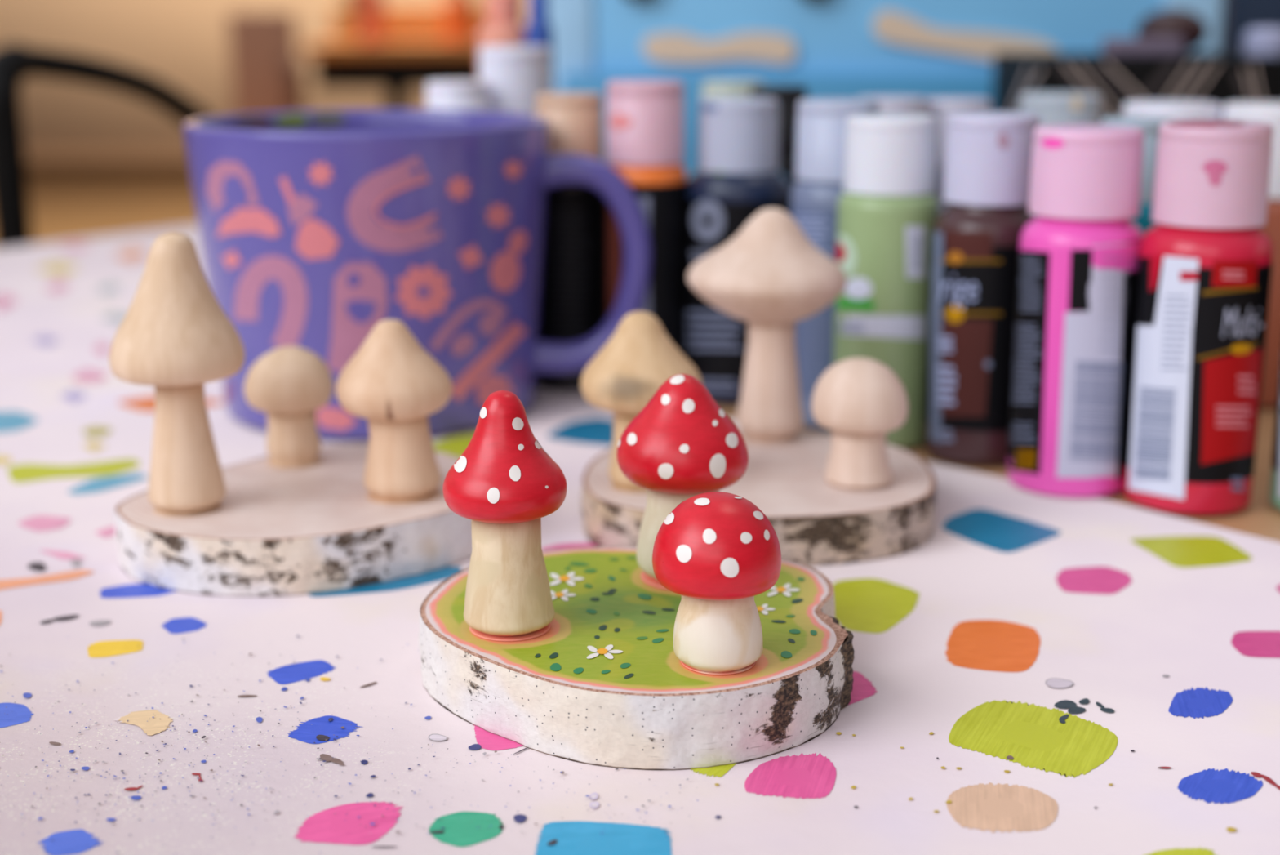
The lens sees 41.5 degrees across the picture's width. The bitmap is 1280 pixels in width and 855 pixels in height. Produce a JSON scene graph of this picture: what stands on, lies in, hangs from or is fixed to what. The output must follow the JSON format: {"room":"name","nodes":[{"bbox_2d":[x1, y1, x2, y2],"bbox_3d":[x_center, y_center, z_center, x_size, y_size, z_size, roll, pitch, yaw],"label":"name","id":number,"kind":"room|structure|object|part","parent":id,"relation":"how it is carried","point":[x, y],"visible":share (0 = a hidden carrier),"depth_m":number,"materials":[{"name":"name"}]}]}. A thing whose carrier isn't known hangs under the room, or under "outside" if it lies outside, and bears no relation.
{"room":"art studio","nodes":[
{"label":"art studio","id":0,"kind":"room"},
{"bbox_2d":[26,172,196,244],"bbox_3d":[0.000,-0.075,4.104,18.000,0.050,11.000,0,14,0],"label":"floor","id":1,"kind":"structure","parent":0,"point":[64,206],"depth_m":7.90,"materials":[{"name":"brown wood"}]},
{"bbox_2d":[0,42,211,248],"bbox_3d":[-0.618,0.062,1.659,0.428,0.867,0.343,7,16,25],"label":"armchair","id":2,"kind":"object","parent":1,"relation":"on","point":[18,61],"visible":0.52,"depth_m":1.36,"materials":[{"name":"black metal"}]},
{"bbox_2d":[227,12,304,113],"bbox_3d":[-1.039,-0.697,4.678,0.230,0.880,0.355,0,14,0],"label":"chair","id":3,"kind":"object","parent":1,"relation":"on","point":[267,73],"visible":0.24,"depth_m":4.73,"materials":[{"name":"brown wood"}]},
{"bbox_3d":[-0.968,-0.963,4.720,0.059,0.166,0.078,-9,17,-32],"label":"armrest","id":4,"kind":"part","parent":3,"relation":"part of","materials":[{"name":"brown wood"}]},
{"bbox_2d":[304,39,477,108],"bbox_3d":[-0.720,-0.835,5.410,0.547,0.793,0.670,0,14,0],"label":"shelf","id":5,"kind":"object","parent":1,"relation":"on","point":[396,66],"visible":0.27,"depth_m":5.04,"materials":[{"name":"orange wood"}]},
{"bbox_2d":[344,0,359,39],"bbox_3d":[-0.901,-1.319,5.295,0.050,0.200,0.050,0,14,0],"label":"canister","id":6,"kind":"object","parent":5,"relation":"on","point":[351,6],"visible":0.84,"depth_m":5.28,"materials":[{"name":"orange"}]},
{"bbox_2d":[358,0,385,41],"bbox_3d":[-0.809,-1.266,5.081,0.077,0.200,0.077,0,14,0],"label":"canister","id":7,"kind":"object","parent":5,"relation":"on","point":[371,12],"visible":1,"depth_m":5.06,"materials":[{"name":"orange"}]},
{"bbox_3d":[-0.720,-1.132,5.331,0.507,0.094,0.580,0,14,0],"label":"frame","id":8,"kind":"part","parent":5,"relation":"part of","materials":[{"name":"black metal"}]},
{"bbox_2d":[331,4,486,39],"bbox_3d":[-0.720,-1.318,5.483,0.527,0.108,0.235,0,14,0],"label":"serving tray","id":9,"kind":"object","parent":5,"relation":"on","point":[401,21],"visible":0.48,"depth_m":5.38,"materials":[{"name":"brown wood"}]},
{"bbox_3d":[-0.720,-1.266,5.382,0.487,0.020,0.014,0,14,0],"label":"handle","id":10,"kind":"part","parent":9,"relation":"part of","materials":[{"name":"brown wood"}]},
{"bbox_2d":[442,0,475,40],"bbox_3d":[-0.551,-1.258,5.134,0.100,0.160,0.100,0,14,0],"label":"canister","id":11,"kind":"object","parent":5,"relation":"on","point":[459,20],"visible":1,"depth_m":5.10,"materials":[{"name":"orange"}]},
{"bbox_2d":[716,402,1279,542],"bbox_3d":[0.256,0.356,0.722,1.550,0.749,1.650,11,18,37],"label":"table","id":12,"kind":"object","parent":1,"relation":"on","point":[1260,518],"visible":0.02,"depth_m":0.52,"materials":[{"name":"brown wood"}]},
{"bbox_2d":[476,0,525,79],"bbox_3d":[-0.069,-0.151,0.872,0.028,0.160,0.028,0,14,0],"label":"paint bottle","id":13,"kind":"object","parent":12,"relation":"on","point":[503,27],"visible":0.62,"depth_m":0.85,"materials":[{"name":"plastic"}]},
{"bbox_2d":[524,0,553,92],"bbox_3d":[-0.051,-0.146,0.859,0.014,0.156,0.014,0,14,0],"label":"paint bottle","id":14,"kind":"object","parent":12,"relation":"on","point":[538,30],"visible":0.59,"depth_m":0.84,"materials":[{"name":"blue plastic"}]},
{"bbox_2d":[0,225,1279,854],"bbox_3d":[-0.280,0.045,0.416,0.890,0.001,1.298,-9,17,-33],"label":"tablecloth","id":15,"kind":"object","parent":12,"relation":"on","point":[1042,673],"visible":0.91,"depth_m":0.37,"materials":[{"name":"white fabric"}]},
{"bbox_2d":[114,443,471,596],"bbox_3d":[-0.088,0.025,0.468,0.084,0.015,0.103,11,17,36],"label":"wood slice","id":16,"kind":"object","parent":15,"relation":"on","point":[275,531],"visible":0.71,"depth_m":0.44,"materials":[{"name":"beige wood"}]},
{"bbox_2d":[108,232,244,516],"bbox_3d":[-0.121,-0.014,0.442,0.034,0.074,0.034,7,16,27],"label":"mushroom","id":17,"kind":"object","parent":16,"relation":"on","point":[175,336],"visible":1,"depth_m":0.43,"materials":[{"name":"beige wood"}]},
{"bbox_3d":[-0.121,0.003,0.446,0.020,0.037,0.020,0,14,0],"label":"stem","id":18,"kind":"part","parent":17,"relation":"part of","materials":[{"name":"brown wood"}]},
{"bbox_2d":[244,345,333,468],"bbox_3d":[-0.102,-0.007,0.492,0.026,0.034,0.026,0,14,0],"label":"mushroom","id":19,"kind":"object","parent":16,"relation":"on","point":[288,384],"visible":1,"depth_m":0.48,"materials":[{"name":"beige wood"}]},
{"bbox_3d":[-0.102,0.002,0.494,0.016,0.018,0.016,0,14,0],"label":"stem","id":20,"kind":"part","parent":19,"relation":"part of","materials":[{"name":"brown wood"}]},
{"bbox_2d":[335,319,452,504],"bbox_3d":[-0.066,-0.005,0.457,0.032,0.049,0.032,0,14,0],"label":"mushroom","id":21,"kind":"object","parent":16,"relation":"on","point":[391,382],"visible":1,"depth_m":0.45,"materials":[{"name":"beige wood"}]},
{"bbox_3d":[-0.065,0.007,0.460,0.021,0.024,0.021,0,14,0],"label":"stem","id":22,"kind":"part","parent":21,"relation":"part of","materials":[{"name":"brown wood"}]},
{"bbox_2d":[182,108,651,440],"bbox_3d":[-0.091,-0.058,0.614,0.146,0.106,0.130,11,18,37],"label":"mug","id":23,"kind":"object","parent":15,"relation":"on","point":[317,228],"visible":0.86,"depth_m":0.57,"materials":[{"name":"purple ceramic"}]},
{"bbox_3d":[-0.018,-0.059,0.618,0.045,0.081,0.013,0,14,0],"label":"handle","id":24,"kind":"part","parent":23,"relation":"part of","materials":[{"name":"purple ceramic"}]},
{"bbox_2d":[426,80,488,110],"bbox_3d":[-0.078,-0.093,0.736,0.031,0.113,0.031,0,14,0],"label":"paint bottle","id":25,"kind":"object","parent":15,"relation":"on","point":[473,95],"visible":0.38,"depth_m":0.71,"materials":[{"name":"white plastic"}]},
{"bbox_2d":[479,45,551,114],"bbox_3d":[-0.055,-0.105,0.755,0.032,0.127,0.032,0,14,0],"label":"paint bottle","id":26,"kind":"object","parent":15,"relation":"on","point":[514,75],"visible":0.28,"depth_m":0.73,"materials":[{"name":"white plastic"}]},
{"bbox_2d":[535,92,604,390],"bbox_3d":[-0.027,-0.073,0.655,0.033,0.112,0.033,0,14,0],"label":"paint bottle","id":27,"kind":"object","parent":15,"relation":"on","point":[571,308],"visible":0.5,"depth_m":0.64,"materials":[{"name":"black plastic"}]},
{"bbox_2d":[418,546,854,770],"bbox_3d":[-0.002,0.048,0.373,0.095,0.016,0.095,-1,14,-2],"label":"wood slice","id":28,"kind":"object","parent":15,"relation":"on","point":[606,685],"visible":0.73,"depth_m":0.34,"materials":[{"name":"green wood"}]},
{"bbox_2d":[442,390,566,641],"bbox_3d":[-0.028,0.018,0.356,0.026,0.052,0.026,0,14,0],"label":"mushroom","id":29,"kind":"object","parent":28,"relation":"on","point":[504,482],"visible":1,"depth_m":0.35,"materials":[{"name":"red paint"}]},
{"bbox_3d":[-0.028,0.030,0.359,0.020,0.027,0.020,0,14,0],"label":"stem","id":30,"kind":"part","parent":29,"relation":"part of","materials":[{"name":"beige wood"}]},
{"bbox_2d":[616,373,748,589],"bbox_3d":[0.010,0.011,0.389,0.030,0.048,0.030,-2,14,-9],"label":"mushroom","id":31,"kind":"object","parent":28,"relation":"on","point":[682,446],"visible":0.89,"depth_m":0.38,"materials":[{"name":"red paint"}]},
{"bbox_3d":[0.010,0.023,0.392,0.022,0.024,0.022,0,14,0],"label":"stem","id":32,"kind":"part","parent":31,"relation":"part of","materials":[{"name":"beige wood"}]},
{"bbox_2d":[652,491,781,675],"bbox_3d":[0.015,0.030,0.340,0.026,0.035,0.026,0,14,0],"label":"mushroom","id":33,"kind":"object","parent":28,"relation":"on","point":[718,551],"visible":1,"depth_m":0.33,"materials":[{"name":"red paint"}]},
{"bbox_3d":[0.016,0.039,0.342,0.018,0.018,0.018,0,14,0],"label":"stem","id":34,"kind":"part","parent":33,"relation":"part of","materials":[{"name":"beige wood"}]},
{"bbox_2d":[604,80,686,355],"bbox_3d":[0.002,-0.070,0.633,0.031,0.118,0.031,0,14,0],"label":"paint bottle","id":35,"kind":"object","parent":15,"relation":"on","point":[645,118],"visible":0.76,"depth_m":0.62,"materials":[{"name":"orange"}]},
{"bbox_2d":[580,427,936,566],"bbox_3d":[0.035,0.019,0.495,0.102,0.014,0.100,1,14,3],"label":"wood slice","id":36,"kind":"object","parent":15,"relation":"on","point":[815,522],"visible":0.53,"depth_m":0.46,"materials":[{"name":"beige wood"}]},
{"bbox_2d":[580,311,702,493],"bbox_3d":[0.000,-0.008,0.471,0.034,0.050,0.034,0,14,0],"label":"mushroom","id":37,"kind":"object","parent":36,"relation":"on","point":[639,357],"visible":0.72,"depth_m":0.46,"materials":[{"name":"brown wood"}]},
{"bbox_3d":[0.000,0.005,0.474,0.018,0.024,0.018,0,14,0],"label":"stem","id":38,"kind":"part","parent":37,"relation":"part of","materials":[{"name":"brown wood"}]},
{"bbox_2d":[687,207,847,444],"bbox_3d":[0.039,-0.032,0.521,0.049,0.072,0.049,13,19,42],"label":"mushroom","id":39,"kind":"object","parent":36,"relation":"on","point":[770,276],"visible":0.99,"depth_m":0.51,"materials":[{"name":"brown wood"}]},
{"bbox_3d":[0.041,-0.016,0.525,0.021,0.039,0.021,0,14,0],"label":"stem","id":40,"kind":"part","parent":39,"relation":"part of","materials":[{"name":"brown wood"}]},
{"bbox_2d":[811,357,907,490],"bbox_3d":[0.062,-0.002,0.475,0.027,0.036,0.027,-10,17,-34],"label":"mushroom","id":41,"kind":"object","parent":36,"relation":"on","point":[860,400],"visible":1,"depth_m":0.47,"materials":[{"name":"brown wood"}]},
{"bbox_3d":[0.062,0.007,0.477,0.019,0.018,0.019,0,14,0],"label":"stem","id":42,"kind":"part","parent":41,"relation":"part of","materials":[{"name":"brown wood"}]},
{"bbox_2d":[831,113,939,447],"bbox_3d":[0.083,-0.050,0.570,0.034,0.109,0.034,0,14,0],"label":"paint bottle","id":43,"kind":"object","parent":15,"relation":"on","point":[888,208],"visible":0.91,"depth_m":0.55,"materials":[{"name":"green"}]},
{"bbox_2d":[1007,124,1144,496],"bbox_3d":[0.133,-0.036,0.515,0.037,0.109,0.037,0,14,0],"label":"paint bottle","id":44,"kind":"object","parent":15,"relation":"on","point":[1078,257],"visible":1,"depth_m":0.50,"materials":[{"name":"pink plastic"}]},
{"bbox_2d":[702,80,764,98],"bbox_3d":[0.041,-0.099,0.761,0.028,0.112,0.028,0,14,0],"label":"paint bottle","id":45,"kind":"object","parent":12,"relation":"on","point":[711,88],"visible":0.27,"depth_m":0.74,"materials":[{"name":"white plastic"}]},
{"bbox_2d":[684,96,791,403],"bbox_3d":[0.037,-0.067,0.637,0.041,0.111,0.041,0,14,0],"label":"paint bottle","id":46,"kind":"object","parent":12,"relation":"on","point":[738,176],"visible":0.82,"depth_m":0.62,"materials":[{"name":"black plastic"}]},
{"bbox_2d":[750,84,807,189],"bbox_3d":[0.056,-0.083,0.696,0.027,0.113,0.027,0,14,0],"label":"paint bottle","id":47,"kind":"object","parent":12,"relation":"on","point":[788,96],"visible":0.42,"depth_m":0.68,"materials":[{"name":"black plastic"}]},
{"bbox_2d":[790,97,879,427],"bbox_3d":[0.069,-0.058,0.595,0.032,0.113,0.032,0,14,0],"label":"paint bottle","id":48,"kind":"object","parent":12,"relation":"on","point":[821,122],"visible":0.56,"depth_m":0.58,"materials":[{"name":"plastic"}]},
{"bbox_2d":[548,0,1223,178],"bbox_3d":[0.152,-0.287,1.159,0.431,0.283,0.242,0,14,0],"label":"storage box","id":49,"kind":"object","parent":12,"relation":"on","point":[832,48],"visible":0.39,"depth_m":1.06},
{"bbox_3d":[-0.045,-0.247,1.062,0.033,0.252,0.014,0,14,0],"label":"corner post","id":50,"kind":"part","parent":49,"relation":"part of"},
{"bbox_3d":[0.345,-0.247,1.062,0.038,0.252,0.014,0,14,0],"label":"corner post","id":51,"kind":"part","parent":49,"relation":"part of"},
{"bbox_2d":[857,95,928,115],"bbox_3d":[0.099,-0.076,0.674,0.031,0.110,0.031,0,14,0],"label":"paint bottle","id":52,"kind":"object","parent":12,"relation":"on","point":[888,104],"visible":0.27,"depth_m":0.65,"materials":[{"name":"white plastic"}]},
{"bbox_2d":[927,97,991,214],"bbox_3d":[0.126,-0.078,0.686,0.030,0.109,0.030,0,14,0],"label":"paint bottle","id":53,"kind":"object","parent":12,"relation":"on","point":[940,108],"visible":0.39,"depth_m":0.67,"materials":[{"name":"white plastic"}]},
{"bbox_2d":[924,111,1039,464],"bbox_3d":[0.113,-0.046,0.550,0.035,0.111,0.036,0,14,0],"label":"paint bottle","id":54,"kind":"object","parent":12,"relation":"on","point":[976,238],"visible":0.89,"depth_m":0.54,"materials":[{"name":"brown plastic"}]},
{"bbox_2d":[1019,91,1102,125],"bbox_3d":[0.169,-0.080,0.688,0.032,0.110,0.032,0,14,0],"label":"paint bottle","id":55,"kind":"object","parent":12,"relation":"on","point":[1052,108],"visible":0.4,"depth_m":0.66,"materials":[{"name":"white plastic"}]},
{"bbox_2d":[991,26,1279,124],"bbox_3d":[0.290,-0.155,0.943,0.167,0.133,0.121,0,14,0],"label":"patterned box","id":56,"kind":"object","parent":12,"relation":"on","point":[1221,77],"depth_m":0.88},
{"bbox_2d":[1101,37,1185,57],"bbox_3d":[0.268,-0.202,0.898,0.042,0.010,0.016,0,14,0],"label":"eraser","id":57,"kind":"object","parent":56,"relation":"on","point":[1110,46],"visible":1,"depth_m":0.89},
{"bbox_2d":[1135,8,1208,53],"bbox_3d":[0.291,-0.216,0.923,0.038,0.025,0.038,0,14,0],"label":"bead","id":58,"kind":"object","parent":56,"relation":"on","point":[1188,25],"visible":0.63,"depth_m":0.91},
{"bbox_3d":[0.335,-0.206,0.900,0.025,0.015,0.025,0,14,0],"label":"bottle cap","id":59,"kind":"part","parent":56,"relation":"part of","materials":[{"name":"white plastic"}]},
{"bbox_2d":[1101,116,1173,235],"bbox_3d":[0.172,-0.055,0.595,0.029,0.107,0.029,0,14,0],"label":"paint bottle","id":60,"kind":"object","parent":12,"relation":"on","point":[1150,126],"visible":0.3,"depth_m":0.57,"materials":[{"name":"white plastic"}]},
{"bbox_2d":[1122,100,1222,120],"bbox_3d":[0.200,-0.069,0.646,0.038,0.109,0.038,0,14,0],"label":"paint bottle","id":61,"kind":"object","parent":12,"relation":"on","point":[1171,109],"visible":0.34,"depth_m":0.62,"materials":[{"name":"white plastic"}]},
{"bbox_2d":[1122,120,1273,514],"bbox_3d":[0.165,-0.033,0.497,0.037,0.112,0.038,0,14,0],"label":"paint bottle","id":62,"kind":"object","parent":12,"relation":"on","point":[1205,268],"visible":1,"depth_m":0.48,"materials":[{"name":"red plastic"}]},
{"bbox_2d":[1222,101,1279,406],"bbox_3d":[0.232,-0.065,0.631,0.038,0.110,0.038,0,14,0],"label":"paint bottle","id":63,"kind":"object","parent":12,"relation":"on","point":[1267,112],"visible":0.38,"depth_m":0.61,"materials":[{"name":"brown plastic"}]},
{"bbox_2d":[1268,373,1279,507],"bbox_3d":[0.205,-0.019,0.492,0.033,0.088,0.033,0,14,0],"label":"paint bottle","id":64,"kind":"object","parent":12,"relation":"on","point":[1274,482],"visible":1,"depth_m":0.50,"materials":[{"name":"plastic"}]},
{"bbox_2d":[0,0,528,147],"bbox_3d":[0.000,-3.073,9.102,18.000,3.350,0.150,0,14,0],"label":"wall","id":65,"kind":"structure","parent":0,"point":[184,44],"depth_m":9.28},
{"bbox_2d":[25,147,188,172],"bbox_3d":[0.000,-1.489,9.404,18.000,0.130,0.030,0,14,0],"label":"baseboard","id":66,"kind":"structure","parent":65,"relation":"attached to","point":[37,159],"depth_m":9.39,"materials":[{"name":"brown wood"}]},
{"bbox_2d":[1219,0,1279,52],"bbox_3d":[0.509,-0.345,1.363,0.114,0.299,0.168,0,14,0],"label":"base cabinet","id":67,"kind":"object","parent":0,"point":[1238,16],"visible":0.02,"depth_m":1.29,"materials":[{"name":"blue"}]}
]}

